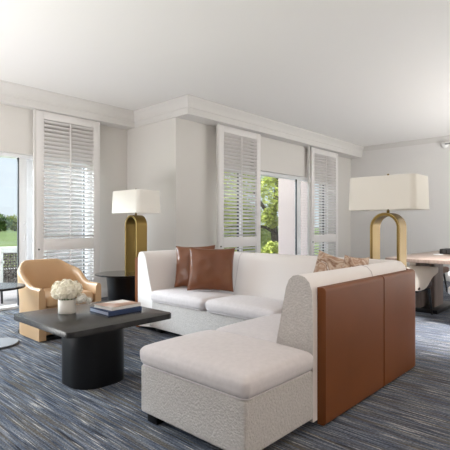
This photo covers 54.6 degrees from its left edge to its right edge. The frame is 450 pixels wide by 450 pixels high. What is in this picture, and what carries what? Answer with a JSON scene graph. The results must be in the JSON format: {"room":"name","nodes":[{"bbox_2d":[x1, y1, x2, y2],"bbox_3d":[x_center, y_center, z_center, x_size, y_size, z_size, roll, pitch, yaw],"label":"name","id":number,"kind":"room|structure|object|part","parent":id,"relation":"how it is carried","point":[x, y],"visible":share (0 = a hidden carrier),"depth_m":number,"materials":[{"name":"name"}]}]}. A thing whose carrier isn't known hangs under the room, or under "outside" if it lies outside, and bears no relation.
{"room":"hotel room","nodes":[
{"label":"hotel room","id":0,"kind":"room"},
{"bbox_2d":[44,164,81,268],"bbox_3d":[-2.592,-0.385,7.214,1.780,2.930,0.200,0,0,43],"label":"wall","id":1,"kind":"structure","parent":0,"point":[50,254],"depth_m":7.12,"materials":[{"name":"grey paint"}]},
{"bbox_2d":[44,120,126,288],"bbox_3d":[-4.008,-0.333,4.222,0.220,2.765,7.130,0,0,43],"label":"wall","id":2,"kind":"structure","parent":0,"point":[113,141],"depth_m":6.50,"materials":[{"name":"white paint"}]},
{"bbox_2d":[0,104,32,155],"bbox_3d":[-3.751,-1.198,4.264,0.100,0.575,3.740,0,0,43],"label":"roller blind","id":3,"kind":"object","parent":2,"relation":"attached to","point":[16,123],"depth_m":5.43,"materials":[{"name":"white woven fabric"}]},
{"bbox_2d":[33,109,35,259],"bbox_3d":[-2.423,-0.217,5.549,0.035,2.535,0.030,0,0,43],"label":"trim","id":4,"kind":"structure","parent":2,"relation":"attached to","point":[34,110],"depth_m":5.54,"materials":[{"name":"white paint"}]},
{"bbox_2d":[0,152,89,310],"bbox_3d":[-3.539,0.060,4.640,0.178,1.980,4.580,0,0,43],"label":"window","id":5,"kind":"structure","parent":2,"relation":"in","point":[24,162],"depth_m":5.63,"materials":[{"name":"white metal"}]},
{"bbox_2d":[36,110,99,282],"bbox_3d":[-2.100,-0.225,5.890,0.067,2.510,0.910,0,0,43],"label":"window shutter","id":6,"kind":"object","parent":5,"relation":"attached to","point":[42,117],"visible":0.77,"depth_m":5.86,"materials":[{"name":"white paint"}]},
{"bbox_3d":[-2.104,-0.608,5.894,0.055,1.520,0.718,0,0,43],"label":"louvre panel","id":7,"kind":"part","parent":6,"relation":"part of","materials":[{"name":"white paint"}]},
{"bbox_3d":[-2.104,0.610,5.894,0.055,0.556,0.718,0,0,43],"label":"louvre panel","id":8,"kind":"part","parent":6,"relation":"part of","materials":[{"name":"white paint"}]},
{"bbox_3d":[-2.080,-0.608,5.871,0.012,1.525,0.014,0,0,43],"label":"tilt rod","id":9,"kind":"part","parent":6,"relation":"part of","materials":[{"name":"white paint"}]},
{"bbox_2d":[101,288,107,297],"bbox_3d":[-1.716,0.988,6.516,0.016,0.125,0.610,0,0,43],"label":"baseboard","id":10,"kind":"structure","parent":2,"relation":"attached to","point":[104,293],"depth_m":6.43,"materials":[{"name":"white paint"}]},
{"bbox_2d":[127,117,187,250],"bbox_3d":[-1.098,-0.333,6.508,1.370,2.765,0.220,0,0,43],"label":"wall pier","id":11,"kind":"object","parent":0,"point":[157,153],"visible":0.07,"depth_m":6.14,"materials":[{"name":"white paint"}]},
{"bbox_2d":[0,0,449,146],"bbox_3d":[1.058,-1.815,2.975,9.500,0.200,12.800,0,0,43],"label":"ceiling","id":12,"kind":"structure","parent":0,"point":[364,73],"depth_m":4.41,"materials":[{"name":"white paint"}]},
{"bbox_2d":[0,281,449,449],"bbox_3d":[1.161,1.110,2.880,9.220,0.120,12.800,0,0,43],"label":"floor","id":13,"kind":"structure","parent":0,"point":[38,411],"depth_m":2.48,"materials":[{"name":"carpet"}]},
{"bbox_2d":[0,283,25,349],"bbox_3d":[-2.023,0.790,3.846,0.480,0.520,0.480,0,0,43],"label":"side table","id":14,"kind":"object","parent":13,"relation":"on","point":[5,343],"visible":1,"depth_m":3.84,"materials":[{"name":"black wood"}]},
{"bbox_2d":[17,259,100,341],"bbox_3d":[-1.709,0.700,4.366,0.708,0.700,0.639,0,0,43],"label":"armchair","id":15,"kind":"object","parent":13,"relation":"on","point":[38,275],"visible":0.48,"depth_m":4.33,"materials":[{"name":"beige leather"}]},
{"bbox_2d":[42,288,92,307],"bbox_3d":[-1.666,0.686,4.326,0.580,0.123,0.490,0,0,43],"label":"seat cushion","id":16,"kind":"object","parent":15,"relation":"on","point":[48,302],"depth_m":4.03,"materials":[{"name":"beige leather"}]},
{"bbox_3d":[-1.667,0.875,4.328,0.565,0.250,0.488,0,0,43],"label":"seat","id":17,"kind":"part","parent":15,"relation":"part of","materials":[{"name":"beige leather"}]},
{"bbox_2d":[14,300,170,389],"bbox_3d":[-0.950,0.840,3.142,0.830,0.420,0.810,0,0,43],"label":"coffee table","id":18,"kind":"object","parent":13,"relation":"on","point":[92,343],"visible":0.94,"depth_m":2.85,"materials":[{"name":"black wood"}]},
{"bbox_2d":[58,298,75,313],"bbox_3d":[-1.145,0.580,3.160,0.122,0.100,0.122,0,0,43],"label":"vase","id":19,"kind":"object","parent":18,"relation":"on","point":[65,306],"visible":0.84,"depth_m":3.11,"materials":[{"name":"white ceramic"}]},
{"bbox_2d":[50,279,92,303],"bbox_3d":[-1.127,0.494,3.158,0.244,0.227,0.243,0,0,29],"label":"flower bouquet","id":20,"kind":"object","parent":19,"relation":"in","point":[67,289],"visible":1,"depth_m":3.12,"materials":[{"name":"beige plant"}]},
{"bbox_2d":[90,306,141,315],"bbox_3d":[-0.808,0.614,3.229,0.260,0.031,0.280,0,0,44],"label":"book","id":21,"kind":"object","parent":18,"relation":"on","point":[138,308],"visible":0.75,"depth_m":3.13,"materials":[{"name":"blue paper"}]},
{"bbox_2d":[94,300,140,310],"bbox_3d":[-0.799,0.587,3.238,0.222,0.023,0.258,0,0,40],"label":"book","id":22,"kind":"object","parent":21,"relation":"on","point":[118,304],"visible":1,"depth_m":3.19,"materials":[{"name":"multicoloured paper"}]},
{"bbox_2d":[95,270,134,301],"bbox_3d":[-1.234,0.811,5.283,0.664,0.478,0.664,0,0,43],"label":"end table","id":23,"kind":"object","parent":13,"relation":"on","point":[120,284],"visible":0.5,"depth_m":5.12,"materials":[{"name":"black wood"}]},
{"bbox_2d":[112,189,159,271],"bbox_3d":[-1.095,0.055,5.359,0.570,1.033,0.360,0,0,43],"label":"table lamp","id":24,"kind":"object","parent":23,"relation":"on","point":[134,201],"visible":0.97,"depth_m":5.27,"materials":[{"name":"gold metal"}]},
{"bbox_3d":[-1.095,-0.292,5.359,0.570,0.272,0.360,0,0,43],"label":"lamp shade","id":25,"kind":"part","parent":24,"relation":"part of","materials":[{"name":"white fabric"}]},
{"bbox_2d":[135,250,414,449],"bbox_3d":[-0.158,0.652,3.438,2.602,0.795,2.043,0,0,43],"label":"sectional sofa","id":26,"kind":"object","parent":13,"relation":"on","point":[292,345],"visible":0.94,"depth_m":2.36,"materials":[{"name":"beige fabric"}]},
{"bbox_3d":[-0.326,0.681,4.471,0.949,0.718,0.757,0,0,43],"label":"leather panel","id":27,"kind":"part","parent":26,"relation":"part of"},
{"bbox_2d":[150,287,231,310],"bbox_3d":[-0.324,0.684,4.209,0.758,0.128,0.448,0,0,43],"label":"seat cushion","id":28,"kind":"object","parent":26,"relation":"on","point":[179,298],"depth_m":4.06,"materials":[{"name":"fabric"}]},
{"bbox_2d":[174,245,214,286],"bbox_3d":[-0.306,0.406,4.406,0.432,0.430,0.158,0,0,11],"label":"cushion","id":29,"kind":"object","parent":26,"relation":"on","point":[182,253],"visible":0.43,"depth_m":4.39,"materials":[{"name":"brown leather"}]},
{"bbox_3d":[-0.085,0.874,3.515,2.070,0.256,1.085,0,0,43],"label":"seat","id":30,"kind":"part","parent":26,"relation":"part of","materials":[{"name":"beige fabric"}]},
{"bbox_2d":[187,247,234,291],"bbox_3d":[-0.132,0.412,4.168,0.451,0.415,0.175,0,0,5],"label":"cushion","id":31,"kind":"object","parent":26,"relation":"on","point":[210,269],"visible":1,"depth_m":4.12,"materials":[{"name":"brown leather"}]},
{"bbox_2d":[140,330,312,398],"bbox_3d":[-0.003,0.681,2.279,0.765,0.133,0.558,0,0,43],"label":"seat cushion","id":32,"kind":"object","parent":26,"relation":"on","point":[220,364],"depth_m":2.10,"materials":[{"name":"fabric"}]},
{"bbox_2d":[205,295,283,318],"bbox_3d":[0.244,0.684,3.681,0.758,0.128,0.448,0,0,43],"label":"seat cushion","id":33,"kind":"object","parent":26,"relation":"on","point":[234,306],"depth_m":3.57,"materials":[{"name":"fabric"}]},
{"bbox_2d":[216,313,280,342],"bbox_3d":[0.344,0.688,2.827,0.518,0.121,0.693,0,0,43],"label":"seat cushion","id":34,"kind":"object","parent":26,"relation":"on","point":[266,328],"depth_m":2.70,"materials":[{"name":"fabric"}]},
{"bbox_2d":[313,250,343,272],"bbox_3d":[0.825,0.405,3.374,0.418,0.430,0.129,0,0,38],"label":"cushion","id":35,"kind":"object","parent":26,"relation":"on","point":[325,262],"visible":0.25,"depth_m":3.38,"materials":[{"name":"beige fabric"}]},
{"bbox_3d":[0.750,0.681,2.541,0.050,0.718,0.724,0,0,43],"label":"leather panel","id":36,"kind":"part","parent":26,"relation":"part of","materials":[{"name":"brown leather"}]},
{"bbox_2d":[342,255,368,267],"bbox_3d":[0.936,0.411,3.187,0.339,0.417,0.113,0,0,-37],"label":"cushion","id":37,"kind":"object","parent":26,"relation":"on","point":[348,261],"visible":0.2,"depth_m":3.12,"materials":[{"name":"beige fabric"}]},
{"bbox_3d":[0.969,0.681,3.309,0.775,0.718,0.673,0,0,43],"label":"leather panel","id":38,"kind":"part","parent":26,"relation":"part of","materials":[{"name":"brown leather"}]},
{"bbox_2d":[385,250,449,313],"bbox_3d":[3.094,0.709,5.636,1.060,0.682,2.530,0,0,43],"label":"dining table","id":39,"kind":"object","parent":13,"relation":"on","point":[429,259],"visible":0.74,"depth_m":5.40,"materials":[{"name":"brown wood"}]},
{"bbox_2d":[440,248,449,253],"bbox_3d":[3.071,0.335,5.743,0.380,0.065,0.286,0,0,43],"label":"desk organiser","id":40,"kind":"object","parent":39,"relation":"on","point":[444,250],"visible":1,"depth_m":5.73,"materials":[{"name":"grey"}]},
{"bbox_2d":[407,266,437,314],"bbox_3d":[2.145,0.751,5.144,0.558,0.602,0.524,0,0,43],"label":"dining chair","id":41,"kind":"object","parent":13,"relation":"on","point":[423,274],"visible":0.45,"depth_m":4.90,"materials":[{"name":"beige fabric"}]},
{"bbox_3d":[2.427,0.894,5.158,0.076,0.314,0.034,0,0,-30],"label":"leg","id":42,"kind":"part","parent":41,"relation":"part of","materials":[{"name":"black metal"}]},
{"bbox_2d":[409,253,448,291],"bbox_3d":[3.212,0.751,6.912,0.524,0.602,0.558,0,0,43],"label":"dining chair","id":43,"kind":"object","parent":13,"relation":"on","point":[445,269],"visible":0.16,"depth_m":6.87,"materials":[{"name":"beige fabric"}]},
{"bbox_3d":[3.496,0.894,6.923,0.076,0.314,0.034,0,0,12],"label":"leg","id":44,"kind":"part","parent":43,"relation":"part of","materials":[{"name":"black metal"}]},
{"bbox_3d":[3.245,0.685,6.882,0.435,0.090,0.410,0,0,43],"label":"seat","id":45,"kind":"part","parent":43,"relation":"part of","materials":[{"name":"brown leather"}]},
{"bbox_2d":[448,272,449,293],"bbox_3d":[2.687,0.751,4.595,0.524,0.602,0.558,0,0,43],"label":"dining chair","id":46,"kind":"object","parent":13,"relation":"on","point":[448,272],"visible":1,"depth_m":4.56,"materials":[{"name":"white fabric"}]},
{"bbox_3d":[0.928,0.822,4.025,1.500,0.455,0.260,0,0,43],"label":"console table","id":47,"kind":"object","parent":13,"relation":"on","visible":0},
{"bbox_2d":[349,173,428,267],"bbox_3d":[1.366,0.078,3.652,0.570,1.033,0.360,0,0,43],"label":"table lamp","id":48,"kind":"object","parent":47,"relation":"on","point":[399,192],"visible":0.98,"depth_m":3.53,"materials":[{"name":"white fabric"}]},
{"bbox_3d":[1.366,-0.269,3.652,0.570,0.272,0.360,0,0,43],"label":"lamp shade","id":49,"kind":"part","parent":48,"relation":"part of","materials":[{"name":"white fabric"}]},
{"bbox_2d":[188,120,350,256],"bbox_3d":[1.055,-0.333,7.981,0.220,2.765,4.870,0,0,43],"label":"wall","id":50,"kind":"structure","parent":0,"point":[201,137],"depth_m":6.42,"materials":[{"name":"white paint"}]},
{"bbox_2d":[0,80,363,158],"bbox_3d":[-1.654,-1.600,5.496,1.495,0.230,12.200,0,0,43],"label":"trim","id":51,"kind":"structure","parent":50,"relation":"attached to","point":[189,107],"depth_m":6.18,"materials":[{"name":"white paint"}]},
{"bbox_2d":[216,124,218,248],"bbox_3d":[-0.103,-0.217,6.341,0.035,2.535,0.030,0,0,43],"label":"trim","id":52,"kind":"structure","parent":50,"relation":"attached to","point":[217,125],"depth_m":6.33,"materials":[{"name":"white paint"}]},
{"bbox_2d":[224,165,327,254],"bbox_3d":[0.966,0.060,7.798,0.178,1.980,3.300,0,0,43],"label":"window","id":53,"kind":"structure","parent":50,"relation":"in","point":[298,180],"depth_m":8.16,"materials":[{"name":"white metal"}]},
{"bbox_2d":[219,124,260,252],"bbox_3d":[0.237,-0.225,6.700,0.067,2.510,0.970,0,0,43],"label":"window shutter","id":54,"kind":"object","parent":53,"relation":"attached to","point":[251,239],"visible":0.72,"depth_m":6.68,"materials":[{"name":"white paint"}]},
{"bbox_3d":[0.233,-0.608,6.704,0.055,1.520,0.778,0,0,43],"label":"louvre panel","id":55,"kind":"part","parent":54,"relation":"part of","materials":[{"name":"white paint"}]},
{"bbox_3d":[0.258,-0.608,6.682,0.012,1.525,0.014,0,0,43],"label":"tilt rod","id":56,"kind":"part","parent":54,"relation":"part of","materials":[{"name":"white paint"}]},
{"bbox_3d":[0.233,0.610,6.704,0.055,0.556,0.778,0,0,43],"label":"louvre panel","id":57,"kind":"part","parent":54,"relation":"part of","materials":[{"name":"white paint"}]},
{"bbox_2d":[310,147,337,256],"bbox_3d":[1.963,-0.225,8.557,0.067,2.510,1.010,0,0,43],"label":"window shutter","id":58,"kind":"object","parent":53,"relation":"attached to","point":[326,236],"visible":0.8,"depth_m":8.52,"materials":[{"name":"white paint"}]},
{"bbox_3d":[1.959,-0.608,8.561,0.055,1.520,0.818,0,0,43],"label":"louvre panel","id":59,"kind":"part","parent":58,"relation":"part of","materials":[{"name":"white paint"}]},
{"bbox_3d":[1.959,0.610,8.561,0.055,0.556,0.818,0,0,43],"label":"louvre panel","id":60,"kind":"part","parent":58,"relation":"part of","materials":[{"name":"white paint"}]},
{"bbox_3d":[1.983,-0.608,8.539,0.012,1.525,0.014,0,0,43],"label":"tilt rod","id":61,"kind":"part","parent":58,"relation":"part of","materials":[{"name":"white paint"}]},
{"bbox_2d":[250,136,304,176],"bbox_3d":[0.958,-1.202,7.656,0.080,0.565,1.520,0,0,43],"label":"roller blind","id":62,"kind":"object","parent":50,"relation":"attached to","point":[278,157],"depth_m":7.64,"materials":[{"name":"beige fabric"}]},
{"bbox_2d":[307,146,309,255],"bbox_3d":[1.558,-0.217,8.129,0.035,2.535,0.030,0,0,43],"label":"trim","id":63,"kind":"structure","parent":50,"relation":"attached to","point":[308,147],"depth_m":8.12,"materials":[{"name":"white paint"}]},
{"bbox_2d":[278,178,306,254],"bbox_3d":[1.493,-0.385,9.165,0.750,2.930,0.220,0,0,43],"label":"wall","id":64,"kind":"structure","parent":0,"point":[286,188],"depth_m":9.14,"materials":[{"name":"grey paint"}]},
{"bbox_2d":[351,141,449,273],"bbox_3d":[5.626,-0.333,7.208,7.970,2.765,0.220,0,0,43],"label":"wall","id":65,"kind":"structure","parent":0,"point":[427,230],"depth_m":8.79,"materials":[{"name":"white paint"}]},
{"bbox_2d":[363,135,449,151],"bbox_3d":[5.703,-1.667,6.945,7.500,0.095,0.060,0,0,43],"label":"trim","id":66,"kind":"structure","parent":65,"relation":"attached to","point":[442,138],"depth_m":8.80,"materials":[{"name":"white paint"}]},
{"bbox_2d":[441,142,449,148],"bbox_3d":[4.232,-1.550,8.296,0.236,0.132,0.082,0,0,43],"label":"sprinkler","id":67,"kind":"object","parent":65,"relation":"attached to","point":[444,145],"visible":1,"depth_m":8.32,"materials":[{"name":"white plastic"}]},
{"label":"outside","id":68,"kind":"structure","parent":0,"visible":0},
{"bbox_2d":[0,290,16,305],"bbox_3d":[-2.742,1.145,8.008,3.480,0.130,20.000,0,0,43],"label":"patio","id":69,"kind":"structure","parent":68,"point":[9,297],"depth_m":6.50,"materials":[{"name":"white concrete"}]},
{"bbox_2d":[0,246,46,303],"bbox_3d":[-3.088,0.685,6.446,0.580,0.791,0.660,0,0,43],"label":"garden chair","id":70,"kind":"object","parent":69,"relation":"on","point":[8,274],"visible":0.29,"depth_m":6.11,"materials":[{"name":"white"}]},
{"bbox_3d":[-3.108,0.930,6.065,0.032,0.302,0.051,0,0,7],"label":"leg","id":71,"kind":"part","parent":70,"relation":"part of","materials":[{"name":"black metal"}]},
{"bbox_3d":[-3.095,0.772,6.453,0.560,0.095,0.640,0,0,43],"label":"woven seat","id":72,"kind":"part","parent":70,"relation":"part of","materials":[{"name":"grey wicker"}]},
{"bbox_3d":[-3.088,0.565,6.446,0.580,0.550,0.660,0,0,43],"label":"frame","id":73,"kind":"part","parent":70,"relation":"part of","materials":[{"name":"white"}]},
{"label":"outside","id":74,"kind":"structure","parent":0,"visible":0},
{"bbox_2d":[0,228,318,266],"bbox_3d":[-99.635,1.310,119.892,290.800,0.280,480.000,0,0,43],"label":"lawn","id":75,"kind":"structure","parent":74,"point":[7,238],"depth_m":37.79,"materials":[{"name":"green plant"}]},
{"bbox_2d":[0,214,12,231],"bbox_3d":[-47.093,-0.761,92.101,3.911,4.286,4.530,0,0,43],"label":"tree","id":76,"kind":"object","parent":75,"relation":"on","point":[4,225],"visible":1,"depth_m":92.01,"materials":[{"name":"green plant"}]},
{"bbox_2d":[6,214,16,230],"bbox_3d":[-47.198,-0.673,98.025,3.797,4.107,4.780,0,0,43],"label":"tree","id":77,"kind":"object","parent":75,"relation":"on","point":[13,227],"visible":0.45,"depth_m":97.52,"materials":[{"name":"green plant"}]},
{"bbox_2d":[224,172,277,253],"bbox_3d":[0.565,-1.235,14.313,4.644,5.777,5.279,0,0,43],"label":"tree","id":78,"kind":"object","parent":75,"relation":"on","point":[270,218],"visible":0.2,"depth_m":13.60,"materials":[{"name":"green plant"}]}
]}

